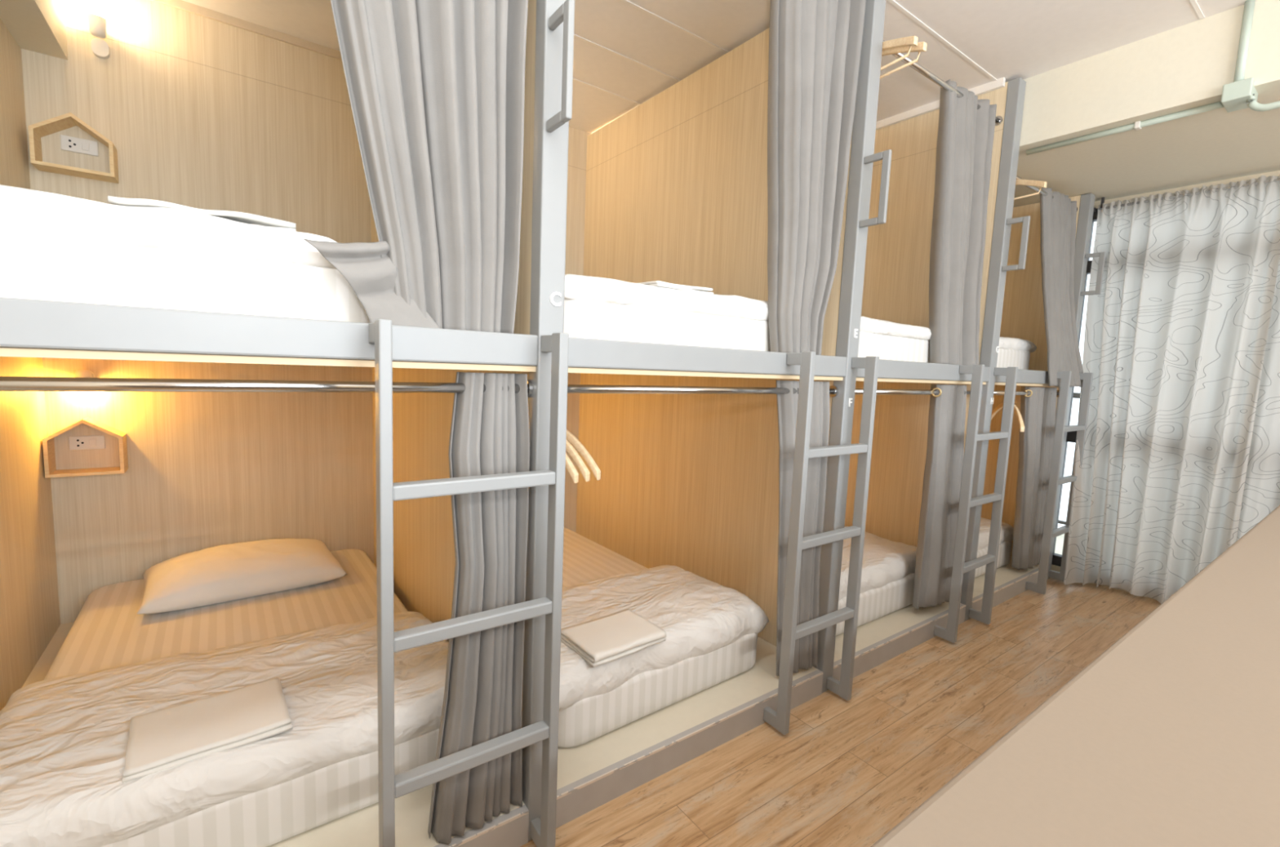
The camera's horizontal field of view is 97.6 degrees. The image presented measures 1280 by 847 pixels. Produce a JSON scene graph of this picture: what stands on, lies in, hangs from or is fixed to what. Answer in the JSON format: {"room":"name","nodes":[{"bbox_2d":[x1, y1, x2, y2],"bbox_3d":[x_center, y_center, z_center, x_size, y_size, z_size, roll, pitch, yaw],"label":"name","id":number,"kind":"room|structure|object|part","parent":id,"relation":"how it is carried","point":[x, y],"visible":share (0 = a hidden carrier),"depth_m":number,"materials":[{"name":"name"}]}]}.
{"room":"dormitory","nodes":[
{"label":"dormitory","id":0,"kind":"room"},
{"bbox_2d":[21,0,591,624],"bbox_3d":[-0.859,-0.431,3.029,6.000,2.470,0.100,-2,7,-36],"label":"wall","id":1,"kind":"structure","parent":0,"point":[198,112],"depth_m":2.28,"materials":[{"name":"wood"}]},
{"bbox_2d":[0,0,67,60],"bbox_3d":[-1.560,-1.357,1.241,0.115,0.320,1.748,-2,7,-36],"label":"beam","id":2,"kind":"structure","parent":1,"relation":"attached to","point":[39,26],"depth_m":1.82,"materials":[{"name":"beige paint"}]},
{"bbox_2d":[27,112,119,183],"bbox_3d":[-2.006,-0.988,1.990,0.209,0.193,0.100,-2,7,-36],"label":"shelf","id":3,"kind":"object","parent":1,"relation":"attached to","point":[37,131],"visible":1,"depth_m":1.97,"materials":[{"name":"brown wood"}]},
{"bbox_2d":[60,134,98,156],"bbox_3d":[-2.028,-1.006,2.027,0.098,0.052,0.011,-2,7,-36],"label":"wall outlet","id":4,"kind":"object","parent":1,"relation":"attached to","point":[74,144],"visible":1,"depth_m":2.02,"materials":[{"name":"white plastic"}]},
{"bbox_2d":[81,142,89,151],"bbox_3d":[-2.013,-1.006,2.034,0.020,0.028,0.004,-2,7,-36],"label":"switch","id":5,"kind":"object","parent":4,"relation":"attached to","point":[85,145],"depth_m":2.03,"materials":[{"name":"white plastic"}]},
{"bbox_2d":[75,369,94,377],"bbox_3d":[-2.058,-0.169,2.075,0.052,0.064,0.076,-2,7,-36],"label":"wall lamp","id":6,"kind":"object","parent":1,"relation":"attached to","point":[78,373],"visible":0.4,"depth_m":2.05,"materials":[{"name":"white plastic"}]},
{"bbox_2d":[42,417,128,478],"bbox_3d":[-2.063,0.083,2.090,0.210,0.208,0.100,-2,7,-36],"label":"shelf","id":7,"kind":"object","parent":1,"relation":"attached to","point":[48,444],"visible":1,"depth_m":2.07,"materials":[{"name":"brown wood"}]},
{"bbox_2d":[68,435,105,450],"bbox_3d":[-2.094,0.072,2.122,0.098,0.052,0.011,-2,7,-36],"label":"wall outlet","id":8,"kind":"object","parent":1,"relation":"attached to","point":[76,442],"visible":1,"depth_m":2.12,"materials":[{"name":"white plastic"}]},
{"bbox_2d":[88,439,96,446],"bbox_3d":[-2.079,0.072,2.128,0.020,0.028,0.004,-2,7,-36],"label":"switch","id":9,"kind":"object","parent":8,"relation":"attached to","point":[92,442],"depth_m":2.13,"materials":[{"name":"white plastic"}]},
{"bbox_2d":[86,13,110,58],"bbox_3d":[-1.935,-1.385,2.002,0.052,0.120,0.081,-2,7,-36],"label":"wall lamp","id":10,"kind":"object","parent":1,"relation":"attached to","point":[97,24],"visible":1,"depth_m":2.00,"materials":[{"name":"white plastic"}]},
{"bbox_3d":[-1.953,-1.358,2.029,0.046,0.060,0.022,-2,7,-36],"label":"plate","id":11,"kind":"part","parent":10,"relation":"part of","materials":[{"name":"white plastic"}]},
{"bbox_2d":[151,0,342,60],"bbox_3d":[-1.622,-1.609,2.245,0.980,0.030,0.012,-2,7,-36],"label":"trim","id":12,"kind":"structure","parent":1,"relation":"attached to","point":[179,4],"depth_m":2.27,"materials":[{"name":"beige paint"}]},
{"bbox_2d":[875,77,1005,130],"bbox_3d":[1.088,-1.592,3.156,0.018,0.034,1.738,-2,7,-36],"label":"trim","id":13,"kind":"structure","parent":1,"relation":"attached to","point":[999,83],"depth_m":2.73,"materials":[{"name":"beige wood"}]},
{"bbox_2d":[1026,0,1279,155],"bbox_3d":[2.558,-1.173,1.331,0.123,0.376,2.878,-2,7,-36],"label":"conduit","id":14,"kind":"object","parent":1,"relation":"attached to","point":[1241,94],"visible":0.96,"depth_m":1.94,"materials":[{"name":"green paint"}]},
{"bbox_2d":[182,0,1256,133],"bbox_3d":[0.899,-1.391,0.568,6.000,0.080,5.950,-2,7,-36],"label":"ceiling","id":15,"kind":"structure","parent":0,"point":[1011,40],"depth_m":2.20,"materials":[{"name":"white paint"}]},
{"bbox_2d":[573,0,1204,105],"bbox_3d":[0.092,-1.388,0.632,4.730,0.003,3.712,-2,7,-36],"label":"trim","id":16,"kind":"structure","parent":15,"relation":"attached to","point":[1193,2],"depth_m":2.25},
{"bbox_2d":[520,577,1160,846],"bbox_3d":[0.798,1.144,0.829,6.000,0.080,5.950,-2,7,-36],"label":"floor","id":17,"kind":"structure","parent":0,"point":[845,773],"depth_m":1.76,"materials":[{"name":"brown wood"}]},
{"bbox_2d":[0,0,574,846],"bbox_3d":[-1.165,-0.295,1.584,1.227,2.470,1.887,-2,7,-36],"label":"bunk bed","id":18,"kind":"object","parent":17,"relation":"on","point":[32,633],"visible":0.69,"depth_m":1.27,"materials":[{"name":"grey paint"}]},
{"bbox_3d":[-1.675,-0.286,1.298,0.065,2.470,1.748,-2,7,-36],"label":"panel","id":19,"kind":"part","parent":18,"relation":"part of","materials":[{"name":"wood"}]},
{"bbox_2d":[0,228,370,323],"bbox_3d":[-1.210,-0.325,1.639,0.870,0.135,1.620,-2,7,-36],"label":"mattress","id":20,"kind":"object","parent":18,"relation":"on","point":[37,266],"visible":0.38,"depth_m":0.94,"materials":[{"name":"white fabric"}]},
{"bbox_2d":[0,184,336,268],"bbox_3d":[-1.031,-0.365,1.188,0.666,0.080,0.722,-2,7,-36],"label":"duvet","id":21,"kind":"object","parent":20,"relation":"on","point":[25,210],"visible":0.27,"depth_m":0.92,"materials":[{"name":"white fabric"}]},
{"bbox_2d":[107,195,296,231],"bbox_3d":[-0.948,-0.426,1.248,0.307,0.063,0.280,-2,7,-33],"label":"towel","id":22,"kind":"object","parent":21,"relation":"on","point":[130,203],"visible":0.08,"depth_m":1.13,"materials":[{"name":"white fabric"}]},
{"bbox_2d":[43,549,439,846],"bbox_3d":[-1.250,0.759,1.805,0.940,0.157,1.535,-2,7,-37],"label":"mattress","id":23,"kind":"object","parent":18,"relation":"on","point":[108,631],"visible":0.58,"depth_m":1.70,"materials":[{"name":"white fabric"}]},
{"bbox_2d":[0,611,448,846],"bbox_3d":[-0.991,0.693,1.442,0.980,0.114,0.687,-2,7,-37],"label":"duvet","id":24,"kind":"object","parent":23,"relation":"on","point":[64,740],"visible":0.78,"depth_m":1.26,"materials":[{"name":"white fabric"}]},
{"bbox_2d":[122,677,292,782],"bbox_3d":[-0.946,0.661,1.237,0.278,0.022,0.222,-2,8,-39],"label":"towel","id":25,"kind":"object","parent":24,"relation":"on","point":[165,739],"visible":1,"depth_m":1.22,"materials":[{"name":"white fabric"}]},
{"bbox_2d":[137,538,347,614],"bbox_3d":[-1.546,0.555,2.201,0.630,0.148,0.430,-3,8,-39],"label":"pillow","id":26,"kind":"object","parent":23,"relation":"on","point":[225,573],"visible":1,"depth_m":2.08,"materials":[{"name":"white fabric"}]},
{"bbox_2d":[0,376,533,397],"bbox_3d":[-0.694,-0.064,0.948,1.095,0.040,0.040,-2,7,-36],"label":"curtain rod","id":27,"kind":"object","parent":18,"relation":"attached to","point":[6,383],"visible":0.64,"depth_m":0.92,"materials":[{"name":"silver metal"}]},
{"bbox_2d":[527,379,533,397],"bbox_3d":[-0.255,-0.079,1.268,0.008,0.040,0.040,-2,7,-36],"label":"socket","id":28,"kind":"object","parent":27,"relation":"attached to","point":[530,388],"depth_m":1.25,"materials":[{"name":"silver metal"}]},
{"bbox_3d":[-0.676,-0.146,0.919,1.097,0.067,0.035,-2,7,-36],"label":"rail","id":29,"kind":"part","parent":18,"relation":"part of","materials":[{"name":"grey metal"}]},
{"bbox_3d":[-0.738,-0.319,1.981,0.058,2.470,1.748,-2,7,-36],"label":"panel","id":30,"kind":"part","parent":18,"relation":"part of","materials":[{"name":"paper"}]},
{"bbox_2d":[368,319,568,846],"bbox_3d":[-0.345,0.409,1.156,0.367,1.200,0.090,-2,7,-36],"label":"ladder","id":31,"kind":"object","parent":18,"relation":"attached to","point":[391,787],"visible":1,"depth_m":1.11,"materials":[{"name":"grey metal"}]},
{"bbox_2d":[427,372,529,844],"bbox_3d":[-0.362,0.405,1.254,0.215,1.035,0.088,-2,7,-36],"label":"curtain","id":32,"kind":"object","parent":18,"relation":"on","point":[490,431],"visible":0.83,"depth_m":1.24,"materials":[{"name":"grey fabric"}]},
{"bbox_3d":[-0.717,0.981,1.029,1.097,0.083,0.022,-2,7,-36],"label":"board","id":33,"kind":"part","parent":18,"relation":"part of","materials":[{"name":"beige wood"}]},
{"bbox_3d":[-0.209,-0.223,1.260,0.062,2.470,0.050,-2,7,-36],"label":"post","id":34,"kind":"part","parent":18,"relation":"part of","materials":[{"name":"grey metal"}]},
{"bbox_3d":[-0.163,-0.725,1.141,0.014,0.225,0.089,-2,7,-36],"label":"grab handle","id":35,"kind":"part","parent":18,"relation":"part of","materials":[{"name":"grey paint"}]},
{"bbox_3d":[-0.316,-0.062,1.580,0.134,0.038,0.032,-2,7,-36],"label":"coat hook","id":36,"kind":"object","parent":18,"relation":"attached to","visible":0},
{"bbox_2d":[565,453,578,483],"bbox_3d":[-0.333,0.036,1.585,0.400,0.209,0.026,6,7,33],"label":"clothes hanger","id":37,"kind":"object","parent":36,"relation":"hanging from","point":[573,473],"visible":0.12,"depth_m":1.49,"materials":[{"name":"brown wood"}]},
{"bbox_2d":[565,439,590,481],"bbox_3d":[-0.309,0.036,1.602,0.400,0.209,0.026,6,7,31],"label":"clothes hanger","id":38,"kind":"object","parent":36,"relation":"hanging from","point":[570,449],"visible":0.14,"depth_m":1.52,"materials":[{"name":"brown wood"}]},
{"bbox_2d":[566,430,600,480],"bbox_3d":[-0.285,0.035,1.620,0.400,0.209,0.026,6,7,29],"label":"clothes hanger","id":39,"kind":"object","parent":36,"relation":"hanging from","point":[571,438],"visible":0.26,"depth_m":1.54,"materials":[{"name":"brown wood"}]},
{"bbox_3d":[-0.660,-1.370,0.838,1.095,0.040,0.040,-2,7,-36],"label":"curtain rod","id":40,"kind":"object","parent":18,"relation":"attached to","visible":0},
{"bbox_2d":[303,0,528,333],"bbox_3d":[-0.460,-0.795,1.067,0.517,1.234,0.131,-1,7,-32],"label":"curtain","id":41,"kind":"object","parent":40,"relation":"hanging from","point":[436,88],"visible":0.94,"depth_m":1.11,"materials":[{"name":"grey fabric"}]},
{"bbox_2d":[555,0,891,828],"bbox_3d":[-0.210,-0.328,2.279,1.143,2.470,1.887,-2,7,-36],"label":"bunk bed","id":42,"kind":"object","parent":17,"relation":"on","point":[676,190],"visible":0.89,"depth_m":2.32,"materials":[{"name":"grey paint"}]},
{"bbox_2d":[558,527,757,747],"bbox_3d":[-0.370,0.736,2.396,0.870,0.152,1.598,-2,7,-38],"label":"mattress","id":43,"kind":"object","parent":42,"relation":"on","point":[590,718],"visible":0.28,"depth_m":1.78,"materials":[{"name":"white fabric"}]},
{"bbox_2d":[559,564,768,710],"bbox_3d":[-0.062,0.673,1.982,0.890,0.122,0.614,-2,7,-38],"label":"duvet","id":44,"kind":"object","parent":43,"relation":"on","point":[698,615],"visible":0.67,"depth_m":1.90,"materials":[{"name":"white fabric"}]},
{"bbox_2d":[560,608,666,667],"bbox_3d":[-0.087,0.634,1.688,0.264,0.034,0.215,-2,7,-38],"label":"towel","id":45,"kind":"object","parent":44,"relation":"on","point":[614,637],"visible":0.98,"depth_m":1.65,"materials":[{"name":"white fabric"}]},
{"bbox_2d":[563,298,770,351],"bbox_3d":[-0.334,-0.354,2.277,0.840,0.132,1.620,-2,7,-36],"label":"mattress","id":46,"kind":"object","parent":42,"relation":"on","point":[583,318],"visible":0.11,"depth_m":1.56,"materials":[{"name":"white fabric"}]},
{"bbox_2d":[564,274,768,320],"bbox_3d":[-0.059,-0.395,1.896,0.856,0.076,0.729,-2,7,-36],"label":"duvet","id":47,"kind":"object","parent":46,"relation":"on","point":[604,290],"visible":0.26,"depth_m":1.56,"materials":[{"name":"white fabric"}]},
{"bbox_2d":[639,280,713,293],"bbox_3d":[0.080,-0.406,1.706,0.226,0.022,0.192,-2,8,-39],"label":"towel","id":48,"kind":"object","parent":47,"relation":"on","point":[655,283],"visible":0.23,"depth_m":1.62,"materials":[{"name":"white fabric"}]},
{"bbox_3d":[0.213,0.948,1.706,1.081,0.083,0.022,-2,7,-36],"label":"board","id":49,"kind":"part","parent":42,"relation":"part of","materials":[{"name":"beige wood"}]},
{"bbox_2d":[567,384,839,397],"bbox_3d":[0.236,-0.096,1.625,1.079,0.040,0.040,-2,7,-36],"label":"curtain rod","id":50,"kind":"object","parent":42,"relation":"attached to","point":[571,388],"visible":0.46,"depth_m":1.52,"materials":[{"name":"silver metal"}]},
{"bbox_2d":[776,380,830,676],"bbox_3d":[0.529,0.370,1.902,0.274,1.027,0.073,-2,7,-36],"label":"curtain","id":51,"kind":"object","parent":50,"relation":"hanging from","point":[806,649],"visible":0.57,"depth_m":1.90,"materials":[{"name":"grey fabric"}]},
{"bbox_2d":[829,386,839,397],"bbox_3d":[0.669,-0.111,1.940,0.008,0.040,0.040,-2,7,-36],"label":"socket","id":52,"kind":"object","parent":50,"relation":"attached to","point":[835,391],"depth_m":1.93,"materials":[{"name":"silver metal"}]},
{"bbox_3d":[0.254,-0.179,1.597,1.081,0.067,0.035,-2,7,-36],"label":"rail","id":53,"kind":"part","parent":42,"relation":"part of","materials":[{"name":"grey metal"}]},
{"bbox_3d":[0.186,-0.339,2.654,0.058,2.447,1.748,-2,7,-36],"label":"panel","id":54,"kind":"part","parent":42,"relation":"part of","materials":[{"name":"wood"}]},
{"bbox_2d":[763,351,879,735],"bbox_3d":[0.597,0.376,1.842,0.359,1.200,0.090,-2,7,-36],"label":"ladder","id":55,"kind":"object","parent":42,"relation":"attached to","point":[779,720],"visible":1,"depth_m":1.78,"materials":[{"name":"grey metal"}]},
{"bbox_3d":[0.714,-0.256,1.932,0.062,2.470,0.050,-2,7,-36],"label":"post","id":56,"kind":"part","parent":42,"relation":"part of","materials":[{"name":"grey metal"}]},
{"bbox_3d":[0.761,-0.757,1.813,0.014,0.225,0.089,-2,7,-36],"label":"grab handle","id":57,"kind":"part","parent":42,"relation":"part of","materials":[{"name":"grey paint"}]},
{"bbox_3d":[0.271,-1.403,1.515,1.079,0.040,0.040,-2,7,-36],"label":"curtain rod","id":58,"kind":"object","parent":42,"relation":"attached to","visible":0},
{"bbox_2d":[767,0,866,355],"bbox_3d":[0.532,-0.828,1.775,0.367,1.234,0.133,-2,7,-36],"label":"curtain","id":59,"kind":"object","parent":58,"relation":"hanging from","point":[815,46],"visible":0.98,"depth_m":1.75,"materials":[{"name":"grey fabric"}]},
{"bbox_2d":[832,77,1030,681],"bbox_3d":[0.697,-0.352,2.941,1.103,2.455,1.887,-2,7,-36],"label":"bunk bed","id":60,"kind":"object","parent":17,"relation":"on","point":[895,290],"visible":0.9,"depth_m":2.78,"materials":[{"name":"grey paint"}]},
{"bbox_2d":[835,573,915,635],"bbox_3d":[0.592,0.703,3.096,0.890,0.152,1.598,-2,7,-36],"label":"mattress","id":61,"kind":"object","parent":60,"relation":"on","point":[873,604],"visible":0.02,"depth_m":2.46,"materials":[{"name":"white fabric"}]},
{"bbox_2d":[838,526,916,600],"bbox_3d":[0.876,0.635,2.702,0.917,0.113,0.659,-2,7,-36],"label":"duvet","id":62,"kind":"object","parent":61,"relation":"on","point":[885,562],"visible":0.28,"depth_m":2.54,"materials":[{"name":"white fabric"}]},
{"bbox_2d":[857,331,929,363],"bbox_3d":[0.620,-0.387,2.971,0.840,0.132,1.620,-2,7,-36],"label":"mattress","id":63,"kind":"object","parent":60,"relation":"on","point":[884,347],"visible":0.02,"depth_m":2.27,"materials":[{"name":"white fabric"}]},
{"bbox_2d":[859,315,931,340],"bbox_3d":[0.893,-0.426,2.586,0.870,0.069,0.734,-2,7,-36],"label":"duvet","id":64,"kind":"object","parent":63,"relation":"on","point":[868,325],"visible":0.15,"depth_m":2.24,"materials":[{"name":"white fabric"}]},
{"bbox_3d":[1.120,0.917,2.366,1.038,0.083,0.022,-2,7,-36],"label":"board","id":65,"kind":"part","parent":60,"relation":"part of","materials":[{"name":"beige wood"}]},
{"bbox_2d":[854,388,970,395],"bbox_3d":[1.142,-0.128,2.285,1.036,0.040,0.040,-2,7,-36],"label":"curtain rod","id":66,"kind":"object","parent":60,"relation":"attached to","point":[858,391],"visible":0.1,"depth_m":2.20,"materials":[{"name":"silver metal"}]},
{"bbox_2d":[912,384,966,609],"bbox_3d":[1.364,0.326,2.509,0.380,0.995,0.089,-2,7,-36],"label":"curtain","id":67,"kind":"object","parent":66,"relation":"hanging from","point":[943,471],"visible":0.91,"depth_m":2.46,"materials":[{"name":"grey fabric"}]},
{"bbox_3d":[1.160,-0.210,2.256,1.038,0.067,0.035,-2,7,-36],"label":"rail","id":68,"kind":"part","parent":60,"relation":"part of","materials":[{"name":"grey metal"}]},
{"bbox_3d":[1.076,-0.374,3.302,0.061,2.455,1.748,-2,7,-36],"label":"panel","id":69,"kind":"part","parent":60,"relation":"part of","materials":[{"name":"wood"}]},
{"bbox_2d":[882,40,1003,126],"bbox_3d":[1.173,-1.330,2.186,1.036,0.040,0.040,-2,7,-36],"label":"curtain rod","id":70,"kind":"object","parent":60,"relation":"attached to","point":[998,120],"visible":0.45,"depth_m":2.14,"materials":[{"name":"silver metal"}]},
{"bbox_2d":[880,35,918,70],"bbox_3d":[0.760,-1.249,1.895,0.026,0.161,0.400,-1,7,-29],"label":"clothes hanger","id":71,"kind":"object","parent":70,"relation":"hanging from","point":[910,41],"visible":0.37,"depth_m":1.77,"materials":[{"name":"brown wood"}]},
{"bbox_2d":[880,41,927,79],"bbox_3d":[0.792,-1.250,1.918,0.026,0.161,0.400,-1,7,-32],"label":"clothes hanger","id":72,"kind":"object","parent":70,"relation":"hanging from","point":[922,46],"visible":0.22,"depth_m":1.81,"materials":[{"name":"brown wood"}]},
{"bbox_2d":[995,115,1003,126],"bbox_3d":[1.588,-1.344,2.488,0.008,0.040,0.040,-2,7,-36],"label":"socket","id":73,"kind":"object","parent":70,"relation":"attached to","point":[1000,119],"depth_m":2.48,"materials":[{"name":"silver metal"}]},
{"bbox_2d":[928,79,996,365],"bbox_3d":[1.371,-0.806,2.405,0.433,1.130,0.108,-2,7,-37],"label":"curtain","id":74,"kind":"object","parent":60,"relation":"on","point":[966,132],"visible":0.99,"depth_m":2.37,"materials":[{"name":"grey fabric"}]},
{"bbox_2d":[933,364,1017,643],"bbox_3d":[1.499,0.344,2.498,0.358,1.200,0.090,-2,7,-36],"label":"ladder","id":75,"kind":"object","parent":60,"relation":"attached to","point":[960,566],"visible":1,"depth_m":2.44,"materials":[{"name":"grey metal"}]},
{"bbox_3d":[1.604,-0.279,2.581,0.065,2.455,0.050,-2,7,-36],"label":"post","id":76,"kind":"part","parent":60,"relation":"part of","materials":[{"name":"grey metal"}]},
{"bbox_3d":[1.650,-0.788,2.460,0.014,0.225,0.089,-2,7,-36],"label":"grab handle","id":77,"kind":"part","parent":60,"relation":"part of","materials":[{"name":"grey paint"}]},
{"bbox_2d":[970,193,1106,618],"bbox_3d":[1.549,-0.246,3.578,1.017,2.182,1.887,-2,7,-36],"label":"bunk bed","id":78,"kind":"object","parent":17,"relation":"on","point":[1023,310],"visible":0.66,"depth_m":3.27,"materials":[{"name":"grey paint"}]},
{"bbox_2d":[974,541,1011,577],"bbox_3d":[1.429,0.673,3.705,0.770,0.152,1.598,-2,7,-36],"label":"mattress","id":79,"kind":"object","parent":78,"relation":"on","point":[1005,548],"visible":0.16,"depth_m":3.17,"materials":[{"name":"white fabric"}]},
{"bbox_2d":[977,517,1013,551],"bbox_3d":[1.717,0.609,3.308,0.791,0.108,0.660,-2,7,-36],"label":"duvet","id":80,"kind":"object","parent":79,"relation":"on","point":[1006,531],"visible":0.09,"depth_m":3.17,"materials":[{"name":"white fabric"}]},
{"bbox_3d":[1.977,0.887,2.991,0.955,0.083,0.022,-2,7,-36],"label":"board","id":81,"kind":"part","parent":78,"relation":"part of","materials":[{"name":"beige wood"}]},
{"bbox_2d":[996,348,1030,369],"bbox_3d":[1.444,-0.416,3.571,0.700,0.132,1.620,-2,7,-36],"label":"mattress","id":82,"kind":"object","parent":78,"relation":"on","point":[1006,358],"visible":0.09,"depth_m":2.96,"materials":[{"name":"white fabric"}]},
{"bbox_2d":[998,337,1036,352],"bbox_3d":[1.726,-0.457,3.195,0.732,0.072,0.726,-2,7,-36],"label":"duvet","id":83,"kind":"object","parent":82,"relation":"on","point":[1005,343],"visible":0.07,"depth_m":2.96,"materials":[{"name":"white fabric"}]},
{"bbox_3d":[2.018,-0.240,2.881,0.955,0.067,0.035,-2,7,-36],"label":"rail","id":84,"kind":"part","parent":78,"relation":"part of","materials":[{"name":"grey metal"}]},
{"bbox_2d":[993,390,1059,396],"bbox_3d":[2.000,-0.158,2.909,0.953,0.040,0.040,-2,7,-36],"label":"curtain rod","id":85,"kind":"object","parent":78,"relation":"attached to","point":[996,393],"visible":0.23,"depth_m":2.85,"materials":[{"name":"silver metal"}]},
{"bbox_2d":[991,402,1024,432],"bbox_3d":[1.834,-0.072,2.806,0.026,0.189,0.400,3,6,11],"label":"clothes hanger","id":86,"kind":"object","parent":85,"relation":"hanging from","point":[1000,406],"visible":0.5,"depth_m":2.69,"materials":[{"name":"brown wood"}]},
{"bbox_2d":[1011,386,1057,570],"bbox_3d":[2.163,0.308,3.092,0.440,1.016,0.079,-2,7,-36],"label":"curtain","id":87,"kind":"object","parent":85,"relation":"hanging from","point":[1037,409],"visible":0.96,"depth_m":3.06,"materials":[{"name":"grey fabric"}]},
{"bbox_3d":[1.894,-0.267,3.915,0.058,2.182,1.748,-2,7,-36],"label":"panel","id":88,"kind":"part","parent":78,"relation":"part of","materials":[{"name":"wood"}]},
{"bbox_2d":[1016,175,1078,212],"bbox_3d":[2.023,-1.171,2.829,0.953,0.040,0.040,-2,7,-36],"label":"curtain rod","id":89,"kind":"object","parent":78,"relation":"attached to","point":[1034,188],"visible":0.15,"depth_m":2.79,"materials":[{"name":"silver metal"}]},
{"bbox_2d":[1013,179,1047,199],"bbox_3d":[1.652,-1.092,2.570,0.026,0.161,0.400,-1,7,-26],"label":"clothes hanger","id":90,"kind":"object","parent":89,"relation":"hanging from","point":[1019,182],"visible":0.34,"depth_m":2.45,"materials":[{"name":"brown wood"}]},
{"bbox_2d":[1040,187,1083,387],"bbox_3d":[2.286,-0.704,3.022,0.575,1.007,0.134,-2,7,-34],"label":"curtain","id":91,"kind":"object","parent":89,"relation":"hanging from","point":[1058,215],"visible":0.98,"depth_m":2.94,"materials":[{"name":"grey fabric"}]},
{"bbox_2d":[1025,371,1093,595],"bbox_3d":[2.316,0.316,3.093,0.360,1.200,0.090,-2,7,-36],"label":"ladder","id":92,"kind":"object","parent":78,"relation":"attached to","point":[1049,533],"visible":0.84,"depth_m":3.01,"materials":[{"name":"grey metal"}]},
{"bbox_3d":[2.422,-0.172,3.194,0.062,2.182,0.050,-2,7,-36],"label":"post","id":93,"kind":"part","parent":78,"relation":"part of","materials":[{"name":"grey metal"}]},
{"bbox_3d":[2.474,-0.817,3.060,0.014,0.225,0.089,-2,7,-36],"label":"grab handle","id":94,"kind":"part","parent":78,"relation":"part of","materials":[{"name":"grey paint"}]},
{"bbox_2d":[871,505,1279,846],"bbox_3d":[1.033,0.700,0.442,4.050,0.900,0.946,-2,7,-36],"label":"countertop","id":95,"kind":"structure","parent":17,"relation":"on","point":[1170,737],"depth_m":0.39,"materials":[{"name":"beige laminate"}]},
{"bbox_2d":[1050,170,1279,599],"bbox_3d":[3.263,-0.204,2.426,0.100,2.470,5.900,-2,7,-36],"label":"wall","id":96,"kind":"structure","parent":0,"point":[1055,568],"depth_m":2.91,"materials":[{"name":"beige paint"}]},
{"bbox_2d":[1054,533,1064,555],"bbox_3d":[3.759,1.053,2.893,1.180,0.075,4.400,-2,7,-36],"label":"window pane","id":97,"kind":"structure","parent":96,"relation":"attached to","point":[1060,540],"depth_m":4.02,"materials":[{"name":"white glass"}]},
{"bbox_2d":[1057,392,1079,524],"bbox_3d":[4.101,0.465,3.066,0.050,1.085,4.400,-2,7,-36],"label":"balcony railing","id":98,"kind":"object","parent":97,"relation":"on","point":[1076,395],"visible":0.02,"depth_m":4.18,"materials":[{"name":"grey metal"}]},
{"bbox_3d":[4.083,0.910,3.112,0.040,0.020,4.400,-2,7,-36],"label":"rail","id":99,"kind":"part","parent":98,"relation":"part of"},
{"bbox_3d":[4.122,-0.054,3.013,0.050,0.040,4.400,-2,7,-36],"label":"handrail","id":100,"kind":"part","parent":98,"relation":"part of","materials":[{"name":"grey metal"}]},
{"bbox_2d":[1051,210,1097,566],"bbox_3d":[3.360,-0.038,2.263,0.095,2.100,2.790,-2,7,-36],"label":"window","id":101,"kind":"structure","parent":96,"relation":"in","point":[1071,436],"depth_m":3.35,"materials":[{"name":"clear glass"}]},
{"bbox_2d":[1013,0,1279,207],"bbox_3d":[2.788,-1.274,1.955,1.163,0.285,5.730,-2,7,-36],"label":"beam","id":102,"kind":"structure","parent":96,"relation":"attached to","point":[1188,66],"depth_m":2.29,"materials":[{"name":"beige paint"}]},
{"bbox_2d":[1093,178,1279,212],"bbox_3d":[3.361,-1.081,2.054,0.026,0.073,2.775,-2,7,-36],"label":"curtain rod","id":103,"kind":"object","parent":96,"relation":"attached to","point":[1275,180],"visible":0.62,"depth_m":2.86,"materials":[{"name":"silver metal"}]},
{"bbox_2d":[1063,175,1279,604],"bbox_3d":[2.656,-0.130,2.897,0.254,2.134,0.715,-2,7,-36],"label":"window curtain","id":104,"kind":"object","parent":103,"relation":"hanging from","point":[1176,330],"visible":0.92,"depth_m":2.91,"materials":[{"name":"white fabric"}]},
{"bbox_2d":[1235,258,1279,541],"bbox_3d":[3.483,0.001,1.922,0.114,2.135,1.890,-2,7,-36],"label":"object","id":105,"kind":"object","parent":103,"relation":"hanging from","point":[1261,492],"visible":0.39,"depth_m":2.65,"materials":[{"name":"white fabric"}]}
]}

